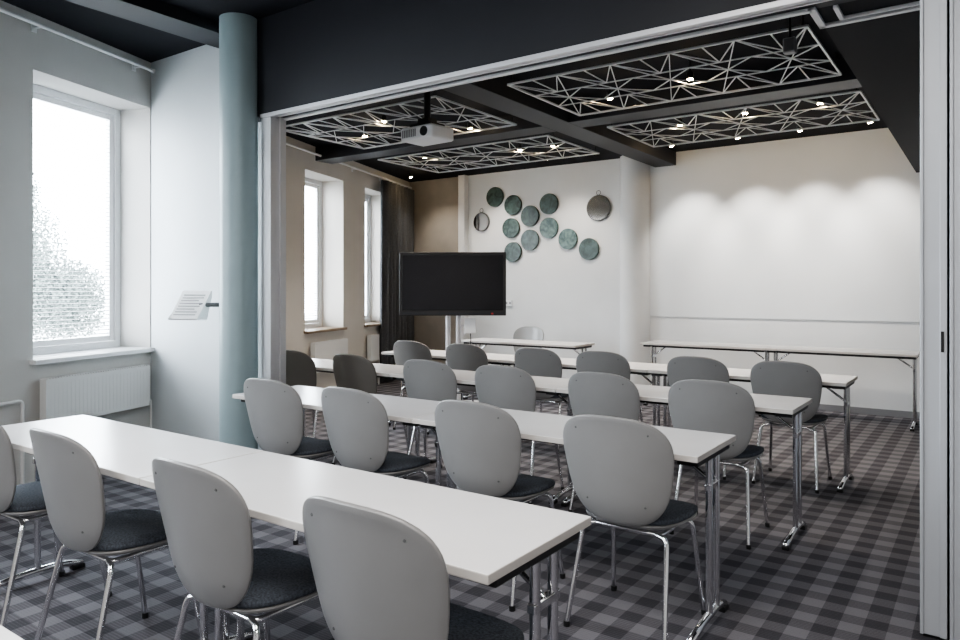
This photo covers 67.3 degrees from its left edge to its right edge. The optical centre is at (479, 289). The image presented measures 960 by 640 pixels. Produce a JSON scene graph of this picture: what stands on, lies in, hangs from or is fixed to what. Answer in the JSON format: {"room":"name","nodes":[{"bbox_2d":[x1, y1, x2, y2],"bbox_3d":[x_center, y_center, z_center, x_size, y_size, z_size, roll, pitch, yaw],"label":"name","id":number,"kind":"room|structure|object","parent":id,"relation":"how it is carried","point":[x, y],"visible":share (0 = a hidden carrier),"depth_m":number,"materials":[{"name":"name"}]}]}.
{"room":"conference room","nodes":[
{"label":"conference room","id":0,"kind":"room"},
{"bbox_2d":[1,0,313,62],"bbox_3d":[-1.138,-1.990,0.959,9.367,0.100,6.650,0,0,35],"label":"ceiling","id":1,"kind":"structure","parent":0,"point":[147,43],"depth_m":5.15,"materials":[{"name":"black paint"}]},
{"bbox_2d":[0,0,409,484],"bbox_3d":[-3.226,-0.340,5.499,0.420,3.400,13.303,0,0,17],"label":"wall","id":2,"kind":"structure","parent":0,"point":[44,58],"depth_m":6.08,"materials":[{"name":"white paint"}]},
{"bbox_2d":[0,400,24,483],"bbox_3d":[-3.390,1.054,4.117,0.023,0.612,1.762,0,0,17],"label":"pipe","id":3,"kind":"object","parent":2,"relation":"attached to","point":[22,406],"visible":0.77,"depth_m":4.94,"materials":[{"name":"white metal"}]},
{"bbox_2d":[0,7,154,72],"bbox_3d":[-3.490,-1.840,3.697,0.108,0.060,4.960,0,0,17],"label":"rail","id":4,"kind":"object","parent":2,"relation":"attached to","point":[35,25],"visible":1,"depth_m":5.25,"materials":[{"name":"white metal"}]},
{"bbox_2d":[29,84,154,364],"bbox_3d":[-3.138,-0.515,5.637,0.450,2.070,1.162,0,0,17],"label":"window","id":5,"kind":"structure","parent":2,"relation":"in","point":[78,348],"depth_m":5.97,"materials":[{"name":"white paint"}]},
{"bbox_2d":[33,105,108,338],"bbox_3d":[-3.293,-0.514,5.699,0.018,1.768,0.916,0,0,17],"label":"blind","id":6,"kind":"object","parent":5,"relation":"attached to","point":[106,132],"depth_m":5.84,"materials":[{"name":"white"}]},
{"bbox_2d":[40,365,151,427],"bbox_3d":[-2.933,0.991,5.570,0.093,0.738,1.049,0,0,17],"label":"radiator","id":7,"kind":"object","parent":2,"relation":"attached to","point":[100,392],"visible":0.96,"depth_m":5.48,"materials":[{"name":"white metal"}]},
{"bbox_2d":[41,365,148,379],"bbox_3d":[-2.926,0.626,5.539,0.062,0.008,0.972,0,0,17],"label":"grille","id":8,"kind":"object","parent":7,"relation":"attached to","point":[138,367],"depth_m":5.51,"materials":[{"name":"white metal"}]},
{"bbox_2d":[304,177,346,333],"bbox_3d":[-2.105,-0.460,9.076,0.450,1.960,1.000,0,0,17],"label":"window","id":9,"kind":"structure","parent":2,"relation":"in","point":[314,325],"depth_m":9.51,"materials":[{"name":"white paint"}]},
{"bbox_2d":[305,188,316,318],"bbox_3d":[-2.261,-0.466,9.139,0.018,1.672,0.754,0,0,17],"label":"blind","id":10,"kind":"object","parent":9,"relation":"attached to","point":[315,189],"depth_m":9.50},
{"bbox_2d":[311,338,347,372],"bbox_3d":[-1.885,0.996,9.062,0.093,0.728,0.899,0,0,17],"label":"radiator","id":11,"kind":"object","parent":2,"relation":"attached to","point":[328,349],"visible":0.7,"depth_m":8.96,"materials":[{"name":"white metal"}]},
{"bbox_2d":[313,338,347,342],"bbox_3d":[-1.877,0.636,9.033,0.062,0.008,0.828,0,0,17],"label":"grille","id":12,"kind":"object","parent":11,"relation":"attached to","point":[343,340],"depth_m":9.13,"materials":[{"name":"white metal"}]},
{"bbox_2d":[286,142,411,188],"bbox_3d":[-1.679,-1.630,9.731,0.109,0.060,3.760,0,0,17],"label":"rail","id":13,"kind":"object","parent":2,"relation":"attached to","point":[288,144],"visible":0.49,"depth_m":9.66,"materials":[{"name":"black metal"}]},
{"bbox_2d":[380,180,413,382],"bbox_3d":[-1.247,-0.128,10.985,0.133,2.935,1.157,0,0,17],"label":"curtain","id":14,"kind":"object","parent":13,"relation":"hanging from","point":[396,201],"visible":0.84,"depth_m":10.66,"materials":[{"name":"black fabric"}]},
{"bbox_2d":[364,194,379,326],"bbox_3d":[-1.657,-0.460,10.570,0.450,1.960,0.880,0,0,17],"label":"window","id":15,"kind":"structure","parent":2,"relation":"in","point":[368,323],"depth_m":10.95,"materials":[{"name":"white paint"}]},
{"bbox_2d":[365,204,366,305],"bbox_3d":[-1.812,-0.466,10.633,0.018,1.672,0.634,0,0,17],"label":"blind","id":16,"kind":"object","parent":15,"relation":"attached to","point":[365,204],"depth_m":10.94,"materials":[{"name":"white fabric"}]},
{"bbox_2d":[367,334,378,383],"bbox_3d":[-1.522,0.996,10.268,0.093,0.728,0.319,0,0,17],"label":"radiator","id":17,"kind":"object","parent":2,"relation":"attached to","point":[373,339],"visible":0.98,"depth_m":10.17,"materials":[{"name":"white metal"}]},
{"bbox_2d":[151,45,261,449],"bbox_3d":[-2.143,-0.290,5.756,1.650,3.300,0.120,0,0,35],"label":"wall partition","id":18,"kind":"structure","parent":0,"point":[184,85],"depth_m":5.87,"materials":[{"name":"white paint"}]},
{"bbox_2d":[66,0,218,47],"bbox_3d":[-2.511,-1.900,4.596,0.290,0.080,2.200,0,0,35],"label":"beam","id":19,"kind":"structure","parent":18,"relation":"attached to","point":[155,14],"depth_m":4.96,"materials":[{"name":"grey paint"}]},
{"bbox_2d":[168,291,218,319],"bbox_3d":[-2.053,0.113,5.355,0.480,0.215,0.259,0,0,-6],"label":"holder","id":20,"kind":"object","parent":18,"relation":"attached to","point":[191,305],"visible":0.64,"depth_m":5.34,"materials":[{"name":"grey plastic"}]},
{"bbox_2d":[219,12,257,449],"bbox_3d":[-1.730,-0.290,5.170,0.264,3.300,0.264,0,0,35],"label":"column","id":21,"kind":"structure","parent":18,"relation":"attached to","point":[238,119],"depth_m":5.06,"materials":[{"name":"paint"}]},
{"bbox_2d":[262,116,285,450],"bbox_3d":[-1.480,0.060,5.177,0.100,2.600,0.140,0,0,35],"label":"trim","id":22,"kind":"structure","parent":18,"relation":"attached to","point":[273,128],"depth_m":5.14,"materials":[{"name":"metal"}]},
{"bbox_2d":[260,0,831,120],"bbox_3d":[0.172,-1.238,4.007,4.150,0.027,0.164,0,0,35],"label":"trim","id":23,"kind":"structure","parent":18,"relation":"attached to","point":[780,5],"depth_m":3.75,"materials":[{"name":"metal"}]},
{"bbox_2d":[257,0,855,121],"bbox_3d":[1.420,-1.590,3.130,7.700,0.700,0.150,0,0,35],"label":"beam","id":24,"kind":"structure","parent":18,"relation":"attached to","point":[316,50],"depth_m":4.30,"materials":[{"name":"black paint"}]},
{"bbox_2d":[0,380,949,639],"bbox_3d":[-0.281,1.410,3.814,11.267,0.100,12.300,0,0,35],"label":"floor","id":25,"kind":"structure","parent":0,"point":[853,573],"depth_m":3.56,"materials":[{"name":"carpet"}]},
{"bbox_2d":[0,625,23,639],"bbox_3d":[-1.104,0.990,1.184,1.396,0.740,0.500,0,0,35],"label":"folding table","id":26,"kind":"object","parent":25,"relation":"on","point":[5,634],"visible":1,"depth_m":1.29,"materials":[{"name":"white laminate"}]},
{"bbox_2d":[0,425,111,626],"bbox_3d":[-1.955,0.921,3.126,0.479,0.878,0.517,0,0,34],"label":"shell chair","id":27,"kind":"object","parent":25,"relation":"on","point":[26,499],"visible":0.46,"depth_m":2.92,"materials":[{"name":"grey plastic"}]},
{"bbox_2d":[29,428,199,639],"bbox_3d":[-1.357,0.921,2.682,0.479,0.878,0.517,0,0,36],"label":"shell chair","id":28,"kind":"object","parent":25,"relation":"on","point":[70,476],"visible":0.88,"depth_m":2.50,"materials":[{"name":"grey plastic"}]},
{"bbox_2d":[0,415,261,639],"bbox_3d":[-1.550,0.990,2.985,1.396,0.740,0.500,0,0,35],"label":"folding table","id":29,"kind":"object","parent":25,"relation":"on","point":[122,451],"visible":0.52,"depth_m":2.91,"materials":[{"name":"white laminate"}]},
{"bbox_2d":[152,457,318,639],"bbox_3d":[-0.714,0.921,2.235,0.479,0.878,0.517,0,0,37],"label":"shell chair","id":30,"kind":"object","parent":25,"relation":"on","point":[206,519],"visible":0.91,"depth_m":2.05,"materials":[{"name":"grey plastic"}]},
{"bbox_2d":[244,378,341,544],"bbox_3d":[-1.055,0.921,4.138,0.479,0.878,0.517,0,0,34],"label":"shell chair","id":31,"kind":"object","parent":25,"relation":"on","point":[274,408],"visible":0.82,"depth_m":3.94,"materials":[{"name":"grey plastic"}]},
{"bbox_2d":[286,350,317,458],"bbox_3d":[-1.406,0.921,6.014,0.479,0.878,0.517,0,0,35],"label":"shell chair","id":32,"kind":"object","parent":25,"relation":"on","point":[300,367],"visible":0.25,"depth_m":5.78,"materials":[{"name":"grey plastic"}]},
{"bbox_2d":[232,385,449,487],"bbox_3d":[-0.760,0.990,4.092,1.396,0.740,0.500,0,0,35],"label":"folding table","id":33,"kind":"object","parent":25,"relation":"on","point":[398,409],"visible":0.12,"depth_m":3.87,"materials":[{"name":"white laminate"}]},
{"bbox_2d":[303,358,423,456],"bbox_3d":[-1.095,0.990,5.946,1.396,0.740,0.500,0,0,35],"label":"folding table","id":34,"kind":"object","parent":25,"relation":"on","point":[322,365],"visible":0.11,"depth_m":5.77,"materials":[{"name":"white laminate"}]},
{"bbox_2d":[140,451,590,639],"bbox_3d":[-0.408,0.990,2.176,1.396,0.740,0.500,0,0,35],"label":"folding table","id":35,"kind":"object","parent":25,"relation":"on","point":[486,540],"visible":0.73,"depth_m":2.02,"materials":[{"name":"white laminate"}]},
{"bbox_2d":[332,354,406,464],"bbox_3d":[-0.857,0.921,5.632,0.479,0.878,0.517,0,0,37],"label":"shell chair","id":36,"kind":"object","parent":25,"relation":"on","point":[351,371],"visible":0.34,"depth_m":5.42,"materials":[{"name":"grey plastic"}]},
{"bbox_2d":[321,387,429,483],"bbox_3d":[-0.534,0.921,3.769,0.479,0.878,0.517,0,0,37],"label":"shell chair","id":37,"kind":"object","parent":25,"relation":"on","point":[356,421],"visible":0.79,"depth_m":3.58,"materials":[{"name":"grey plastic"}]},
{"bbox_2d":[393,341,431,434],"bbox_3d":[-0.557,0.921,7.074,0.479,0.878,0.517,0,0,34],"label":"shell chair","id":38,"kind":"object","parent":25,"relation":"on","point":[403,351],"visible":0.32,"depth_m":6.87,"materials":[{"name":"grey plastic"}]},
{"bbox_2d":[302,495,523,639],"bbox_3d":[-0.152,0.921,1.833,0.479,0.878,0.517,0,0,37],"label":"shell chair","id":39,"kind":"object","parent":25,"relation":"on","point":[377,574],"visible":1,"depth_m":1.63,"materials":[{"name":"grey plastic"}]},
{"bbox_2d":[403,359,456,478],"bbox_3d":[-0.262,0.921,5.207,0.479,0.878,0.517,0,0,34],"label":"shell chair","id":40,"kind":"object","parent":25,"relation":"on","point":[432,380],"visible":0.43,"depth_m":5.00,"materials":[{"name":"grey plastic"}]},
{"bbox_2d":[381,350,514,425],"bbox_3d":[-0.274,0.990,7.019,1.396,0.740,0.500,0,0,35],"label":"folding table","id":41,"kind":"object","parent":25,"relation":"on","point":[436,354],"visible":0.09,"depth_m":6.93,"materials":[{"name":"white laminate"}]},
{"bbox_2d":[399,252,505,401],"bbox_3d":[-0.310,0.464,8.316,1.220,1.792,0.580,0,0,1],"label":"television","id":42,"kind":"object","parent":25,"relation":"on","point":[458,284],"visible":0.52,"depth_m":8.22,"materials":[{"name":"black plastic"}]},
{"bbox_2d":[446,343,487,401],"bbox_3d":[-0.022,0.921,6.695,0.479,0.878,0.517,0,0,35],"label":"shell chair","id":43,"kind":"object","parent":25,"relation":"on","point":[467,357],"visible":0.42,"depth_m":6.51,"materials":[{"name":"grey plastic"}]},
{"bbox_2d":[390,369,572,503],"bbox_3d":[0.047,0.990,5.137,1.396,0.740,0.500,0,0,35],"label":"folding table","id":44,"kind":"object","parent":25,"relation":"on","point":[548,385],"visible":0.27,"depth_m":4.94,"materials":[{"name":"white laminate"}]},
{"bbox_2d":[434,400,565,611],"bbox_3d":[0.082,0.921,3.341,0.479,0.878,0.517,0,0,36],"label":"shell chair","id":45,"kind":"object","parent":25,"relation":"on","point":[480,443],"visible":0.85,"depth_m":3.15,"materials":[{"name":"grey plastic"}]},
{"bbox_2d":[475,365,564,503],"bbox_3d":[0.260,0.921,4.827,0.479,0.878,0.517,0,0,35],"label":"shell chair","id":46,"kind":"object","parent":25,"relation":"on","point":[505,387],"visible":0.42,"depth_m":4.62,"materials":[{"name":"grey plastic"}]},
{"bbox_2d":[461,338,594,399],"bbox_3d":[0.550,0.990,8.702,1.596,0.740,0.500,0,0,35],"label":"folding table","id":47,"kind":"object","parent":25,"relation":"on","point":[574,346],"visible":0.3,"depth_m":8.52,"materials":[{"name":"white laminate"}]},
{"bbox_2d":[513,326,543,351],"bbox_3d":[0.540,0.921,9.358,0.479,0.878,0.517,0,0,35],"label":"shell chair","id":48,"kind":"object","parent":25,"relation":"on","point":[527,332],"visible":0.21,"depth_m":9.56,"materials":[{"name":"grey plastic"}]},
{"bbox_2d":[514,347,566,449],"bbox_3d":[0.594,0.921,6.250,0.479,0.878,0.517,0,0,36],"label":"shell chair","id":49,"kind":"object","parent":25,"relation":"on","point":[541,362],"visible":0.53,"depth_m":6.06,"materials":[{"name":"grey plastic"}]},
{"bbox_2d":[412,408,735,639],"bbox_3d":[0.382,0.990,3.283,1.396,0.740,0.500,0,0,35],"label":"folding table","id":50,"kind":"object","parent":25,"relation":"on","point":[693,448],"visible":0.43,"depth_m":2.98,"materials":[{"name":"white laminate"}]},
{"bbox_2d":[497,358,666,425],"bbox_3d":[0.868,0.990,6.210,1.396,0.740,0.500,0,0,35],"label":"folding table","id":51,"kind":"object","parent":25,"relation":"on","point":[637,368],"visible":0.12,"depth_m":5.92,"materials":[{"name":"white laminate"}]},
{"bbox_2d":[568,372,639,512],"bbox_3d":[0.837,0.921,4.431,0.479,0.878,0.517,0,0,37],"label":"shell chair","id":52,"kind":"object","parent":25,"relation":"on","point":[593,393],"visible":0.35,"depth_m":4.23,"materials":[{"name":"grey plastic"}]},
{"bbox_2d":[576,351,642,421],"bbox_3d":[1.081,0.921,5.915,0.479,0.878,0.517,0,0,34],"label":"shell chair","id":53,"kind":"object","parent":25,"relation":"on","point":[586,361],"visible":0.24,"depth_m":5.71,"materials":[{"name":"grey plastic"}]},
{"bbox_2d":[563,414,704,639],"bbox_3d":[0.631,0.921,2.958,0.479,0.878,0.517,0,0,36],"label":"shell chair","id":54,"kind":"object","parent":25,"relation":"on","point":[621,470],"visible":0.96,"depth_m":2.78,"materials":[{"name":"grey plastic"}]},
{"bbox_2d":[556,384,811,550],"bbox_3d":[1.190,0.990,4.328,1.396,0.740,0.500,0,0,35],"label":"folding table","id":55,"kind":"object","parent":25,"relation":"on","point":[778,406],"visible":0.55,"depth_m":4.03,"materials":[{"name":"white laminate"}]},
{"bbox_2d":[667,356,743,479],"bbox_3d":[1.711,0.921,5.458,0.479,0.878,0.517,0,0,37],"label":"shell chair","id":56,"kind":"object","parent":25,"relation":"on","point":[679,368],"visible":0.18,"depth_m":5.26,"materials":[{"name":"grey plastic"}]},
{"bbox_2d":[641,340,774,416],"bbox_3d":[2.606,0.990,8.300,1.396,0.740,0.500,0,0,35],"label":"folding table","id":57,"kind":"object","parent":25,"relation":"on","point":[755,348],"visible":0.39,"depth_m":8.20,"materials":[{"name":"white laminate"}]},
{"bbox_2d":[668,379,769,549],"bbox_3d":[1.352,0.921,4.066,0.479,0.878,0.517,0,0,34],"label":"shell chair","id":58,"kind":"object","parent":25,"relation":"on","point":[694,404],"visible":0.66,"depth_m":3.88,"materials":[{"name":"grey plastic"}]},
{"bbox_2d":[647,365,857,492],"bbox_3d":[2.011,0.990,5.401,1.396,0.740,0.500,0,0,35],"label":"folding table","id":59,"kind":"object","parent":25,"relation":"on","point":[844,382],"visible":0.54,"depth_m":5.10,"materials":[{"name":"white laminate"}]},
{"bbox_2d":[750,360,831,493],"bbox_3d":[2.204,0.921,5.109,0.479,0.878,0.517,0,0,37],"label":"shell chair","id":60,"kind":"object","parent":25,"relation":"on","point":[779,378],"visible":0.68,"depth_m":4.93,"materials":[{"name":"grey plastic"}]},
{"bbox_2d":[765,345,919,431],"bbox_3d":[3.748,0.990,7.492,1.396,0.740,0.500,0,0,35],"label":"folding table","id":61,"kind":"object","parent":25,"relation":"on","point":[874,353],"visible":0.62,"depth_m":7.27,"materials":[{"name":"white laminate"}]},
{"bbox_2d":[920,0,949,639],"bbox_3d":[2.047,0.070,3.204,0.090,2.580,1.004,0,0,35],"label":"partition panel","id":62,"kind":"object","parent":25,"relation":"on","point":[934,14],"visible":0.98,"depth_m":2.80,"materials":[{"name":"grey metal"}]},
{"bbox_2d":[950,0,959,639],"bbox_3d":[2.127,0.070,3.148,0.090,2.580,1.004,0,0,35],"label":"partition panel","id":63,"kind":"object","parent":25,"relation":"on","point":[954,4],"visible":1,"depth_m":2.76,"materials":[{"name":"grey metal"}]},
{"bbox_2d":[286,13,887,181],"bbox_3d":[1.640,-1.895,6.528,11.267,0.290,5.650,0,0,35],"label":"ceiling","id":64,"kind":"structure","parent":0,"point":[740,50],"depth_m":7.11,"materials":[{"name":"metal"}]},
{"bbox_2d":[363,122,366,136],"bbox_3d":[-1.202,-1.675,7.538,0.052,0.150,0.052,0,0,35],"label":"spotlight","id":65,"kind":"object","parent":64,"relation":"attached to","point":[364,134],"visible":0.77,"depth_m":7.52,"materials":[{"name":"black plastic"}]},
{"bbox_2d":[381,109,386,122],"bbox_3d":[-0.915,-1.675,6.869,0.052,0.150,0.052,0,0,35],"label":"spotlight","id":66,"kind":"object","parent":64,"relation":"attached to","point":[383,117],"visible":0.64,"depth_m":6.85,"materials":[{"name":"black metal"}]},
{"bbox_2d":[286,90,516,148],"bbox_3d":[-0.836,-1.667,7.013,2.044,0.167,1.254,0,0,35],"label":"lattice","id":67,"kind":"object","parent":64,"relation":"hanging from","point":[438,98],"visible":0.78,"depth_m":6.87,"materials":[{"name":"silver metal"}]},
{"bbox_2d":[401,91,452,146],"bbox_3d":[-0.431,-1.478,5.864,0.350,0.545,0.277,0,0,39],"label":"projector","id":68,"kind":"object","parent":64,"relation":"hanging from","point":[427,131],"visible":0.72,"depth_m":5.80,"materials":[{"name":"white paint"}]},
{"bbox_2d":[402,129,415,138],"bbox_3d":[-0.573,-1.260,5.809,0.150,0.060,0.004,0,0,39],"label":"vent","id":69,"kind":"object","parent":68,"relation":"attached to","point":[406,133],"depth_m":5.81,"materials":[{"name":"grey plastic"}]},
{"bbox_2d":[467,114,472,127],"bbox_3d":[-0.099,-1.675,7.165,0.052,0.150,0.052,0,0,35],"label":"spotlight","id":70,"kind":"object","parent":64,"relation":"attached to","point":[469,124],"visible":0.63,"depth_m":7.14,"materials":[{"name":"black plastic"}]},
{"bbox_2d":[378,133,598,172],"bbox_3d":[0.070,-1.667,8.595,2.394,0.167,1.204,0,0,35],"label":"lattice","id":71,"kind":"object","parent":64,"relation":"hanging from","point":[404,163],"visible":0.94,"depth_m":8.52,"materials":[{"name":"silver metal"}]},
{"bbox_2d":[518,138,521,150],"bbox_3d":[0.460,-1.675,8.291,0.052,0.150,0.052,0,0,35],"label":"spotlight","id":72,"kind":"object","parent":64,"relation":"attached to","point":[519,145],"visible":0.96,"depth_m":8.27,"materials":[{"name":"black plastic"}]},
{"bbox_2d":[607,81,612,99],"bbox_3d":[1.090,-1.675,6.046,0.052,0.150,0.052,0,0,35],"label":"spotlight","id":73,"kind":"object","parent":64,"relation":"attached to","point":[609,90],"visible":0.75,"depth_m":6.03,"materials":[{"name":"black plastic"}]},
{"bbox_2d":[507,15,841,115],"bbox_3d":[1.439,-1.667,5.450,2.164,0.167,1.214,0,0,35],"label":"lattice","id":74,"kind":"object","parent":64,"relation":"hanging from","point":[804,27],"visible":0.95,"depth_m":5.34,"materials":[{"name":"silver metal"}]},
{"bbox_2d":[677,114,682,125],"bbox_3d":[1.952,-1.675,7.035,0.052,0.150,0.052,0,0,35],"label":"spotlight","id":75,"kind":"object","parent":64,"relation":"attached to","point":[679,119],"visible":0.77,"depth_m":7.02,"materials":[{"name":"black plastic"}]},
{"bbox_2d":[686,60,693,79],"bbox_3d":[1.602,-1.675,5.502,0.052,0.150,0.052,0,0,35],"label":"spotlight","id":76,"kind":"object","parent":64,"relation":"attached to","point":[689,75],"visible":1,"depth_m":5.49,"materials":[{"name":"black plastic"}]},
{"bbox_2d":[607,88,879,147],"bbox_3d":[2.485,-1.667,6.885,2.214,0.167,1.204,0,0,35],"label":"lattice","id":77,"kind":"object","parent":64,"relation":"hanging from","point":[612,127],"visible":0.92,"depth_m":6.79,"materials":[{"name":"silver metal"}]},
{"bbox_2d":[742,104,747,114],"bbox_3d":[2.410,-1.675,6.558,0.052,0.150,0.052,0,0,35],"label":"spotlight","id":78,"kind":"object","parent":64,"relation":"attached to","point":[746,112],"visible":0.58,"depth_m":6.54,"materials":[{"name":"black plastic"}]},
{"bbox_2d":[783,17,796,54],"bbox_3d":[1.829,-1.573,4.254,0.070,0.355,0.063,0,0,35],"label":"ceiling speaker","id":79,"kind":"object","parent":64,"relation":"hanging from","point":[790,43],"visible":0.94,"depth_m":4.24,"materials":[{"name":"grey plastic"}]},
{"bbox_2d":[784,37,793,51],"bbox_3d":[1.812,-1.440,4.230,0.052,0.072,0.004,0,0,35],"label":"grille","id":80,"kind":"object","parent":79,"relation":"attached to","point":[788,42],"depth_m":4.23,"materials":[{"name":"plastic"}]},
{"bbox_2d":[817,93,822,104],"bbox_3d":[2.927,-1.675,6.207,0.052,0.150,0.052,0,0,35],"label":"spotlight","id":81,"kind":"object","parent":64,"relation":"attached to","point":[818,99],"visible":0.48,"depth_m":6.19,"materials":[{"name":"black plastic"}]},
{"bbox_2d":[410,158,919,411],"bbox_3d":[3.344,-0.215,8.660,10.950,3.150,0.200,0,0,35],"label":"wall","id":82,"kind":"structure","parent":0,"point":[551,288],"depth_m":9.88,"materials":[{"name":"white paint"}]},
{"bbox_2d":[458,175,467,343],"bbox_3d":[-0.257,-0.195,11.026,0.120,3.110,0.100,0,0,35],"label":"trim","id":83,"kind":"structure","parent":82,"relation":"attached to","point":[462,179],"depth_m":10.98,"materials":[{"name":"white paint"}]},
{"bbox_2d":[473,208,489,231],"bbox_3d":[0.024,-1.057,10.866,0.287,0.351,0.033,0,0,35],"label":"wall mirror","id":84,"kind":"object","parent":82,"relation":"attached to","point":[481,222],"visible":1,"depth_m":10.85,"materials":[{"name":"grey metal"}]},
{"bbox_2d":[474,213,487,230],"bbox_3d":[0.015,-1.025,10.854,0.267,0.267,0.003,0,0,35],"label":"mirror glass","id":85,"kind":"object","parent":84,"relation":"attached to","point":[481,219],"depth_m":10.85,"materials":[{"name":"grey"}]},
{"bbox_2d":[486,187,503,206],"bbox_3d":[0.223,-1.383,10.723,0.294,0.294,0.036,0,0,35],"label":"disc","id":86,"kind":"object","parent":82,"relation":"attached to","point":[495,196],"visible":1,"depth_m":10.70,"materials":[{"name":"green fabric"}]},
{"bbox_2d":[506,300,511,305],"bbox_3d":[0.420,0.191,10.594,0.120,0.090,0.022,0,0,35],"label":"wall socket","id":87,"kind":"object","parent":82,"relation":"attached to","point":[508,302],"visible":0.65,"depth_m":10.58,"materials":[{"name":"white plastic"}]},
{"bbox_2d":[502,218,519,237],"bbox_3d":[0.454,-0.908,10.559,0.290,0.290,0.036,0,0,35],"label":"disc","id":88,"kind":"object","parent":82,"relation":"attached to","point":[510,228],"visible":1,"depth_m":10.54,"materials":[{"name":"green fabric"}]},
{"bbox_2d":[504,195,521,214],"bbox_3d":[0.482,-1.242,10.539,0.289,0.289,0.036,0,0,35],"label":"disc","id":89,"kind":"object","parent":82,"relation":"attached to","point":[513,203],"visible":1,"depth_m":10.52,"materials":[{"name":"green fabric"}]},
{"bbox_2d":[504,242,521,261],"bbox_3d":[0.482,-0.555,10.539,0.289,0.289,0.036,0,0,35],"label":"disc","id":90,"kind":"object","parent":82,"relation":"attached to","point":[513,250],"visible":0.86,"depth_m":10.51,"materials":[{"name":"green fabric"}]},
{"bbox_2d":[521,205,539,225],"bbox_3d":[0.719,-1.065,10.371,0.300,0.300,0.036,0,0,35],"label":"disc","id":91,"kind":"object","parent":82,"relation":"attached to","point":[530,215],"visible":1,"depth_m":10.35,"materials":[{"name":"fabric"}]},
{"bbox_2d":[521,230,539,249],"bbox_3d":[0.719,-0.719,10.371,0.300,0.300,0.036,0,0,35],"label":"disc","id":92,"kind":"object","parent":82,"relation":"attached to","point":[530,239],"visible":1,"depth_m":10.35,"materials":[{"name":"fabric"}]},
{"bbox_2d":[539,193,558,214],"bbox_3d":[0.975,-1.216,10.190,0.294,0.294,0.036,0,0,35],"label":"disc","id":93,"kind":"object","parent":82,"relation":"attached to","point":[549,203],"visible":1,"depth_m":10.16,"materials":[{"name":"green fabric"}]},
{"bbox_2d":[539,218,558,237],"bbox_3d":[0.975,-0.876,10.190,0.294,0.294,0.036,0,0,35],"label":"disc","id":94,"kind":"object","parent":82,"relation":"attached to","point":[549,227],"visible":1,"depth_m":10.16,"materials":[{"name":"green fabric"}]},
{"bbox_2d":[558,229,577,248],"bbox_3d":[1.222,-0.708,10.015,0.289,0.289,0.036,0,0,35],"label":"disc","id":95,"kind":"object","parent":82,"relation":"attached to","point":[568,238],"visible":1,"depth_m":9.99,"materials":[{"name":"green fabric"}]},
{"bbox_2d":[315,58,861,166],"bbox_3d":[0.550,-1.665,7.171,4.539,0.170,4.491,0,0,-9],"label":"ceiling beam","id":96,"kind":"structure","parent":82,"relation":"attached to","point":[532,115],"depth_m":6.49,"materials":[{"name":"black paint"}]},
{"bbox_2d":[579,238,598,259],"bbox_3d":[1.486,-0.559,9.829,0.298,0.298,0.036,0,0,35],"label":"disc","id":97,"kind":"object","parent":82,"relation":"attached to","point":[589,247],"visible":1,"depth_m":9.80,"materials":[{"name":"green fabric"}]},
{"bbox_2d":[586,190,610,220],"bbox_3d":[1.603,-1.141,9.748,0.352,0.416,0.033,0,0,35],"label":"wall mirror","id":98,"kind":"object","parent":82,"relation":"attached to","point":[598,208],"visible":1,"depth_m":9.73,"materials":[{"name":"grey metal"}]},
{"bbox_2d":[587,196,608,219],"bbox_3d":[1.594,-1.109,9.735,0.327,0.327,0.003,0,0,35],"label":"mirror glass","id":99,"kind":"object","parent":98,"relation":"attached to","point":[597,206],"depth_m":9.73,"materials":[{"name":"grey"}]},
{"bbox_2d":[620,156,649,384],"bbox_3d":[1.984,-0.195,9.378,0.400,3.110,0.200,0,0,35],"label":"column","id":100,"kind":"structure","parent":82,"relation":"attached to","point":[634,175],"depth_m":9.29,"materials":[{"name":"white paint"}]},
{"bbox_2d":[650,128,919,321],"bbox_3d":[4.242,-0.705,7.894,5.000,2.090,0.012,0,0,35],"label":"projection screen","id":101,"kind":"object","parent":82,"relation":"attached to","point":[822,227],"depth_m":8.35,"materials":[{"name":"white fabric"}]},
{"bbox_2d":[808,1,919,28],"bbox_3d":[1.991,-1.232,2.946,1.155,0.015,0.270,0,0,35],"label":"trim","id":102,"kind":"structure","parent":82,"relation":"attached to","point":[913,6],"depth_m":3.21,"materials":[{"name":"metal"}]},
{"bbox_2d":[817,0,919,172],"bbox_3d":[3.919,-1.495,4.791,2.140,0.510,5.450,0,0,35],"label":"ceiling","id":103,"kind":"structure","parent":82,"relation":"attached to","point":[883,53],"depth_m":3.90,"materials":[{"name":"black paint"}]},
{"bbox_2d":[818,404,919,418],"bbox_3d":[4.282,1.325,7.864,5.100,0.070,0.015,0,0,35],"label":"baseboard","id":104,"kind":"structure","parent":82,"relation":"attached to","point":[826,407],"depth_m":7.86,"materials":[{"name":"grey plastic"}]},
{"label":"outside","id":105,"kind":"structure","parent":0,"visible":0},
{"bbox_2d":[33,313,313,340],"bbox_3d":[-14.421,1.760,22.463,30.500,0.200,60.000,0,0,35],"label":"ground","id":106,"kind":"structure","parent":105,"point":[306,315],"depth_m":28.16,"materials":[{"name":"white snow"}]},
{"bbox_2d":[33,172,104,340],"bbox_3d":[-7.911,-0.625,11.057,4.183,4.576,1.959,0,0,-21],"label":"tree","id":107,"kind":"object","parent":106,"relation":"on","point":[79,271],"visible":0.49,"depth_m":11.37,"materials":[{"name":"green plant"}]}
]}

